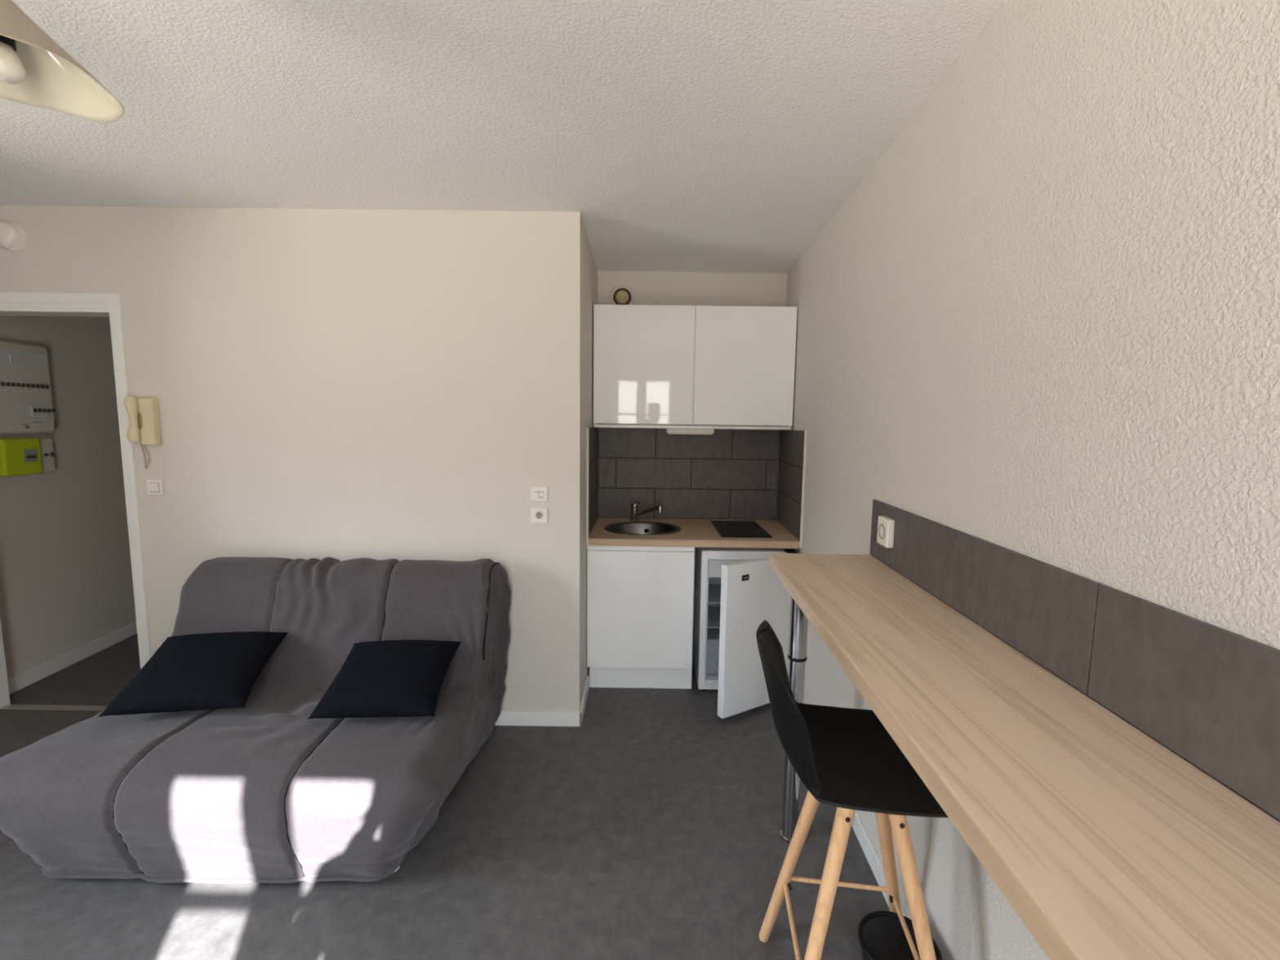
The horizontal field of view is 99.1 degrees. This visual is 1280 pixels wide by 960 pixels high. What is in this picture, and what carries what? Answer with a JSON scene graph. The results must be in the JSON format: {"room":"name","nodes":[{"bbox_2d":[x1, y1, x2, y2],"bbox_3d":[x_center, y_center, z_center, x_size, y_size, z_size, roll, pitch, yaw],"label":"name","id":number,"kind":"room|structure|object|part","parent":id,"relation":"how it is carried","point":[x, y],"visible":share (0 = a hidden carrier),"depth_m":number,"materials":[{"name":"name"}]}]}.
{"room":"studio apartment","nodes":[
{"label":"studio apartment","id":0,"kind":"room"},
{"bbox_2d":[0,315,136,679],"bbox_3d":[-3.650,-0.159,3.781,0.199,2.480,2.117,0,6,-6],"label":"wall","id":1,"kind":"structure","parent":0,"point":[66,582],"depth_m":3.35,"materials":[{"name":"white paint"}]},
{"bbox_2d":[0,434,49,478],"bbox_3d":[-3.420,-0.132,3.011,0.087,0.227,0.378,0,6,-6],"label":"electric meter","id":2,"kind":"object","parent":1,"relation":"attached to","point":[20,455],"visible":0.98,"depth_m":2.98,"materials":[{"name":"plastic"}]},
{"bbox_2d":[0,338,55,434],"bbox_3d":[-3.415,-0.505,2.976,0.088,0.505,0.388,0,6,-6],"label":"breaker panel","id":3,"kind":"object","parent":1,"relation":"attached to","point":[26,406],"visible":1,"depth_m":3.00,"materials":[{"name":"plastic"}]},
{"bbox_2d":[39,438,55,471],"bbox_3d":[-3.436,-0.144,3.147,0.050,0.190,0.083,1,6,0],"label":"main breaker","id":4,"kind":"object","parent":1,"relation":"attached to","point":[46,446],"visible":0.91,"depth_m":3.15,"materials":[{"name":"plastic"}]},
{"bbox_2d":[7,621,137,694],"bbox_3d":[-3.555,1.038,3.868,0.012,0.085,1.974,0,6,-6],"label":"baseboard","id":5,"kind":"structure","parent":1,"relation":"attached to","point":[33,675],"depth_m":3.33,"materials":[{"name":"white paint"}]},
{"bbox_2d":[0,204,582,711],"bbox_3d":[-1.940,-0.020,2.686,3.302,2.480,0.115,1,6,0],"label":"wall","id":6,"kind":"structure","parent":0,"point":[342,384],"depth_m":2.58,"materials":[{"name":"beige paint"}]},
{"bbox_2d":[0,220,26,251],"bbox_3d":[-2.893,-1.118,2.488,0.132,0.132,0.055,1,6,0],"label":"smoke detector","id":7,"kind":"object","parent":6,"relation":"attached to","point":[13,237],"visible":1,"depth_m":2.48,"materials":[{"name":"plastic"}]},
{"bbox_2d":[0,292,151,707],"bbox_3d":[-2.901,0.161,2.708,0.940,2.091,0.135,1,6,0],"label":"door frame","id":8,"kind":"structure","parent":6,"relation":"in","point":[11,304],"depth_m":2.59,"materials":[{"name":"white paint"}]},
{"bbox_2d":[123,396,161,468],"bbox_3d":[-2.345,-0.220,2.572,0.117,0.339,0.073,1,6,0],"label":"intercom","id":9,"kind":"object","parent":6,"relation":"attached to","point":[144,428],"visible":1,"depth_m":2.56,"materials":[{"name":"beige plastic"}]},
{"bbox_3d":[-2.372,-0.116,2.608,0.012,0.125,0.023,1,6,0],"label":"cord","id":10,"kind":"part","parent":9,"relation":"part of","materials":[{"name":"beige plastic"}]},
{"bbox_3d":[-2.354,-0.122,2.605,0.027,0.114,0.014,1,6,0],"label":"coiled cord","id":11,"kind":"part","parent":9,"relation":"part of","materials":[{"name":"beige plastic"}]},
{"bbox_2d":[146,480,164,494],"bbox_3d":[-2.339,0.036,2.629,0.074,0.072,0.013,1,6,0],"label":"light switch","id":12,"kind":"object","parent":6,"relation":"attached to","point":[153,486],"visible":1,"depth_m":2.62,"materials":[{"name":"plastic"}]},
{"bbox_2d":[494,711,582,726],"bbox_3d":[-1.369,1.190,2.749,2.150,0.075,0.011,1,6,0],"label":"baseboard","id":13,"kind":"structure","parent":6,"relation":"attached to","point":[544,718],"depth_m":2.74,"materials":[{"name":"white paint"}]},
{"bbox_2d":[530,507,547,523],"bbox_3d":[-0.487,0.172,2.633,0.080,0.075,0.018,1,6,0],"label":"wall socket","id":14,"kind":"object","parent":6,"relation":"attached to","point":[538,515],"visible":1,"depth_m":2.63,"materials":[{"name":"plastic"}]},
{"bbox_2d":[530,486,547,502],"bbox_3d":[-0.486,0.068,2.625,0.080,0.073,0.012,1,6,0],"label":"wall socket","id":15,"kind":"object","parent":6,"relation":"attached to","point":[540,494],"visible":1,"depth_m":2.62,"materials":[{"name":"plastic"}]},
{"bbox_2d":[0,633,889,959],"bbox_3d":[-1.362,1.357,2.011,5.100,0.100,6.100,1,6,0],"label":"floor","id":16,"kind":"structure","parent":0,"point":[649,828],"depth_m":1.85,"materials":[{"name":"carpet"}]},
{"bbox_2d":[0,704,107,711],"bbox_3d":[-2.914,1.194,2.857,0.836,0.006,0.042,1,6,0],"label":"trim","id":17,"kind":"structure","parent":16,"relation":"on","point":[35,707],"depth_m":2.85,"materials":[{"name":"metal"}]},
{"bbox_2d":[0,556,511,883],"bbox_3d":[-1.393,0.843,2.176,1.542,0.887,1.066,1,6,0],"label":"bed","id":18,"kind":"object","parent":16,"relation":"on","point":[260,791],"visible":0.91,"depth_m":1.80,"materials":[{"name":"grey fabric"}]},
{"bbox_2d":[97,631,288,716],"bbox_3d":[-1.703,0.735,2.127,0.457,0.189,0.388,0,6,-11],"label":"cushion","id":19,"kind":"object","parent":18,"relation":"on","point":[211,670],"visible":1,"depth_m":2.04,"materials":[{"name":"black fabric"}]},
{"bbox_2d":[307,640,461,719],"bbox_3d":[-0.959,0.752,2.101,0.441,0.185,0.364,0,6,-3],"label":"cushion","id":20,"kind":"object","parent":18,"relation":"on","point":[386,677],"visible":1,"depth_m":2.01,"materials":[{"name":"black fabric"}]},
{"bbox_2d":[586,546,694,688],"bbox_3d":[0.005,0.756,3.325,0.596,0.852,0.587,1,6,0],"label":"base cabinet","id":21,"kind":"object","parent":16,"relation":"on","point":[640,599],"visible":0.91,"depth_m":3.03,"materials":[{"name":"white paint"}]},
{"bbox_3d":[0.005,0.375,3.000,0.590,0.026,0.021,1,6,0],"label":"handle rail","id":22,"kind":"part","parent":21,"relation":"part of","materials":[{"name":"white paint"}]},
{"bbox_2d":[586,517,799,548],"bbox_3d":[0.311,0.313,3.305,1.202,0.040,0.656,1,6,0],"label":"countertop","id":23,"kind":"structure","parent":21,"relation":"on","point":[693,532],"depth_m":3.03,"materials":[{"name":"brown wood"}]},
{"bbox_2d":[604,521,681,535],"bbox_3d":[0.015,0.363,3.292,0.464,0.157,0.410,1,6,0],"label":"sink","id":24,"kind":"object","parent":23,"relation":"in","point":[637,528],"visible":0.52,"depth_m":3.43,"materials":[{"name":"metal"}]},
{"bbox_2d":[630,501,662,520],"bbox_3d":[0.029,0.205,3.475,0.242,0.131,0.072,6,8,40],"label":"tap","id":25,"kind":"object","parent":23,"relation":"on","point":[634,513],"visible":1,"depth_m":3.51,"materials":[{"name":"silver metal"}]},
{"bbox_3d":[-0.016,0.158,3.509,0.048,0.046,0.117,-4,8,-36],"label":"lever","id":26,"kind":"part","parent":25,"relation":"part of","materials":[{"name":"silver metal"}]},
{"bbox_3d":[0.056,0.199,3.474,0.200,0.086,0.027,5,8,36],"label":"spout","id":27,"kind":"part","parent":25,"relation":"part of","materials":[{"name":"silver metal"}]},
{"bbox_2d":[710,520,773,537],"bbox_3d":[0.600,0.294,3.300,0.288,0.006,0.495,1,6,0],"label":"cooktop","id":28,"kind":"object","parent":23,"relation":"in","point":[740,529],"visible":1,"depth_m":3.26,"materials":[{"name":"black glass"}]},
{"bbox_2d":[692,546,795,719],"bbox_3d":[0.595,0.790,3.158,0.515,0.834,0.881,1,6,0],"label":"fridge","id":29,"kind":"object","parent":16,"relation":"on","point":[735,589],"visible":0.66,"depth_m":2.85,"materials":[{"name":"plastic"}]},
{"bbox_3d":[0.589,1.010,3.333,0.414,0.210,0.360,1,6,0],"label":"drawer","id":30,"kind":"part","parent":29,"relation":"part of","materials":[{"name":"plastic"}]},
{"bbox_2d":[707,605,720,628],"bbox_3d":[0.591,0.831,3.317,0.418,0.008,0.365,1,6,0],"label":"shelf","id":31,"kind":"object","parent":29,"relation":"attached to","point":[713,611],"depth_m":3.30,"materials":[{"name":"glass"}]},
{"bbox_2d":[707,583,720,604],"bbox_3d":[0.593,0.687,3.301,0.418,0.008,0.365,1,6,0],"label":"shelf","id":32,"kind":"object","parent":29,"relation":"attached to","point":[714,589],"depth_m":3.28,"materials":[{"name":"glass"}]},
{"bbox_3d":[0.624,0.805,2.863,0.497,0.792,0.045,-3,7,-31],"label":"door","id":33,"kind":"part","parent":29,"relation":"part of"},
{"bbox_2d":[755,619,948,959],"bbox_3d":[0.522,0.896,1.371,0.483,1.007,0.458,2,6,8],"label":"bar stool","id":34,"kind":"object","parent":16,"relation":"on","point":[846,759],"visible":0.82,"depth_m":1.29,"materials":[{"name":"black plastic"}]},
{"bbox_3d":[0.434,1.046,1.528,0.038,0.672,0.207,-4,8,-39],"label":"leg","id":35,"kind":"part","parent":34,"relation":"part of","materials":[{"name":"brown wood"}]},
{"bbox_3d":[0.403,1.076,1.249,0.215,0.672,0.038,-3,7,-34],"label":"leg","id":36,"kind":"part","parent":34,"relation":"part of","materials":[{"name":"brown wood"}]},
{"bbox_3d":[0.679,1.053,1.496,0.214,0.672,0.038,-3,7,-33],"label":"leg","id":37,"kind":"part","parent":34,"relation":"part of","materials":[{"name":"brown wood"}]},
{"bbox_3d":[0.642,1.082,1.217,0.038,0.673,0.219,-5,8,-43],"label":"leg","id":38,"kind":"part","parent":34,"relation":"part of","materials":[{"name":"brown wood"}]},
{"bbox_2d":[857,910,942,959],"bbox_3d":[0.661,1.290,1.407,0.196,0.213,0.196,1,6,0],"label":"waste bin","id":39,"kind":"object","parent":16,"relation":"on","point":[882,935],"visible":0.86,"depth_m":1.48,"materials":[{"name":"black plastic"}]},
{"bbox_2d":[768,553,1279,959],"bbox_3d":[0.584,0.912,0.911,0.371,1.066,2.242,1,6,3],"label":"breakfast bar","id":40,"kind":"object","parent":16,"relation":"on","point":[1105,842],"visible":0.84,"depth_m":0.71,"materials":[{"name":"brown wood"}]},
{"bbox_3d":[0.559,0.981,1.993,0.066,0.700,0.066,1,6,0],"label":"leg","id":41,"kind":"part","parent":40,"relation":"part of","materials":[{"name":"silver metal"}]},
{"bbox_2d":[0,0,1006,273],"bbox_3d":[-1.329,-1.208,1.738,5.100,0.100,6.100,1,6,0],"label":"ceiling","id":42,"kind":"structure","parent":0,"point":[683,135],"depth_m":1.68,"materials":[{"name":"white paint"}]},
{"bbox_2d":[0,0,124,121],"bbox_3d":[-1.267,-0.941,1.077,0.328,0.288,0.332,1,6,0],"label":"pendant lamp","id":43,"kind":"object","parent":42,"relation":"hanging from","point":[35,70],"visible":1,"depth_m":1.17,"materials":[{"name":"beige glass"}]},
{"bbox_3d":[-1.269,-0.833,1.089,0.058,0.071,0.058,1,6,0],"label":"bulb","id":44,"kind":"part","parent":43,"relation":"part of","materials":[{"name":"white glass"}]},
{"bbox_2d":[582,222,597,698],"bbox_3d":[-0.337,-0.051,3.171,0.100,2.480,0.871,1,6,0],"label":"wall","id":45,"kind":"structure","parent":0,"point":[589,269],"depth_m":2.91,"materials":[{"name":"beige paint"}]},
{"bbox_2d":[579,675,589,726],"bbox_3d":[-0.299,1.183,2.941,0.011,0.075,0.404,1,6,0],"label":"baseboard","id":46,"kind":"structure","parent":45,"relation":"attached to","point":[587,684],"depth_m":2.92,"materials":[{"name":"white paint"}]},
{"bbox_2d":[586,427,588,545],"bbox_3d":[-0.283,0.039,2.945,0.012,0.638,0.008,1,6,0],"label":"trim","id":47,"kind":"structure","parent":45,"relation":"attached to","point":[587,464],"depth_m":2.94,"materials":[{"name":"silver metal"}]},
{"bbox_2d":[588,427,598,536],"bbox_3d":[-0.282,-0.013,3.273,0.010,0.600,0.655,1,6,0],"label":"tile backsplash","id":48,"kind":"structure","parent":45,"relation":"attached to","point":[593,432],"depth_m":3.24,"materials":[{"name":"tile"}]},
{"bbox_2d":[597,271,786,519],"bbox_3d":[0.364,-0.093,3.652,1.498,2.480,0.100,1,6,0],"label":"wall","id":49,"kind":"structure","parent":0,"point":[649,288],"depth_m":3.48,"materials":[{"name":"beige paint"}]},
{"bbox_2d":[609,284,635,304],"bbox_3d":[-0.113,-1.165,3.475,0.164,0.164,0.030,1,6,0],"label":"air vent","id":50,"kind":"object","parent":49,"relation":"in","point":[621,294],"visible":0.86,"depth_m":3.48,"materials":[{"name":"white plastic"}]},
{"bbox_2d":[598,427,779,519],"bbox_3d":[0.317,-0.041,3.602,1.184,0.600,0.010,1,6,0],"label":"tile backsplash","id":51,"kind":"structure","parent":49,"relation":"attached to","point":[725,473],"depth_m":3.60,"materials":[{"name":"tile"}]},
{"bbox_2d":[593,304,797,430],"bbox_3d":[0.316,-0.673,3.358,1.173,0.706,0.358,1,6,0],"label":"upper cabinet","id":52,"kind":"object","parent":49,"relation":"attached to","point":[655,366],"visible":1,"depth_m":3.18,"materials":[{"name":"white laminate"}]},
{"bbox_3d":[0.022,-0.670,3.189,0.585,0.683,0.018,1,6,0],"label":"door","id":53,"kind":"part","parent":52,"relation":"part of","materials":[{"name":"white paint"}]},
{"bbox_2d":[666,428,714,435],"bbox_3d":[0.299,-0.290,3.258,0.280,0.034,0.057,1,6,0],"label":"light","id":54,"kind":"object","parent":52,"relation":"attached to","point":[670,431],"visible":0.98,"depth_m":3.23,"materials":[{"name":"plastic"}]},
{"bbox_2d":[668,433,711,435],"bbox_3d":[0.299,-0.276,3.259,0.260,0.006,0.043,1,6,0],"label":"diffuser","id":55,"kind":"object","parent":54,"relation":"attached to","point":[668,433],"depth_m":3.24,"materials":[{"name":"plastic"}]},
{"bbox_3d":[0.610,-0.662,3.187,0.585,0.683,0.018,1,6,0],"label":"door","id":56,"kind":"part","parent":52,"relation":"part of","materials":[{"name":"white paint"}]},
{"bbox_2d":[786,0,1279,959],"bbox_3d":[0.932,0.104,1.867,0.200,2.480,6.116,1,6,3],"label":"wall","id":57,"kind":"structure","parent":0,"point":[1043,324],"depth_m":1.02,"materials":[{"name":"white paint"}]},
{"bbox_2d":[776,429,804,540],"bbox_3d":[0.898,0.002,3.269,0.010,0.600,0.656,1,6,3],"label":"tile backsplash","id":58,"kind":"structure","parent":57,"relation":"attached to","point":[791,449],"depth_m":3.23,"materials":[{"name":"tile"}]},
{"bbox_2d":[799,431,807,548],"bbox_3d":[0.880,0.054,2.941,0.012,0.638,0.008,1,6,0],"label":"trim","id":59,"kind":"structure","parent":57,"relation":"attached to","point":[806,432],"depth_m":2.94,"materials":[{"name":"silver metal"}]},
{"bbox_2d":[803,702,907,917],"bbox_3d":[0.770,1.384,1.185,0.011,0.075,3.774,1,6,3],"label":"baseboard","id":60,"kind":"structure","parent":57,"relation":"attached to","point":[876,865],"depth_m":1.90,"materials":[{"name":"white paint"}]},
{"bbox_2d":[869,499,1279,822],"bbox_3d":[0.778,0.274,0.943,0.010,0.200,2.026,1,6,3],"label":"tile upstand","id":61,"kind":"structure","parent":57,"relation":"attached to","point":[1209,694],"depth_m":0.86,"materials":[{"name":"tile"}]},
{"bbox_2d":[876,515,894,547],"bbox_3d":[0.804,0.169,1.788,0.025,0.092,0.085,1,6,3],"label":"wall socket","id":62,"kind":"object","parent":61,"relation":"attached to","point":[886,526],"visible":1,"depth_m":1.76,"materials":[{"name":"plastic"}]},
{"bbox_2d":[878,524,884,539],"bbox_3d":[0.795,0.169,1.788,0.007,0.050,0.050,1,6,3],"label":"socket","id":63,"kind":"object","parent":62,"relation":"attached to","point":[881,526],"depth_m":1.79,"materials":[{"name":"white plastic"}]}
]}

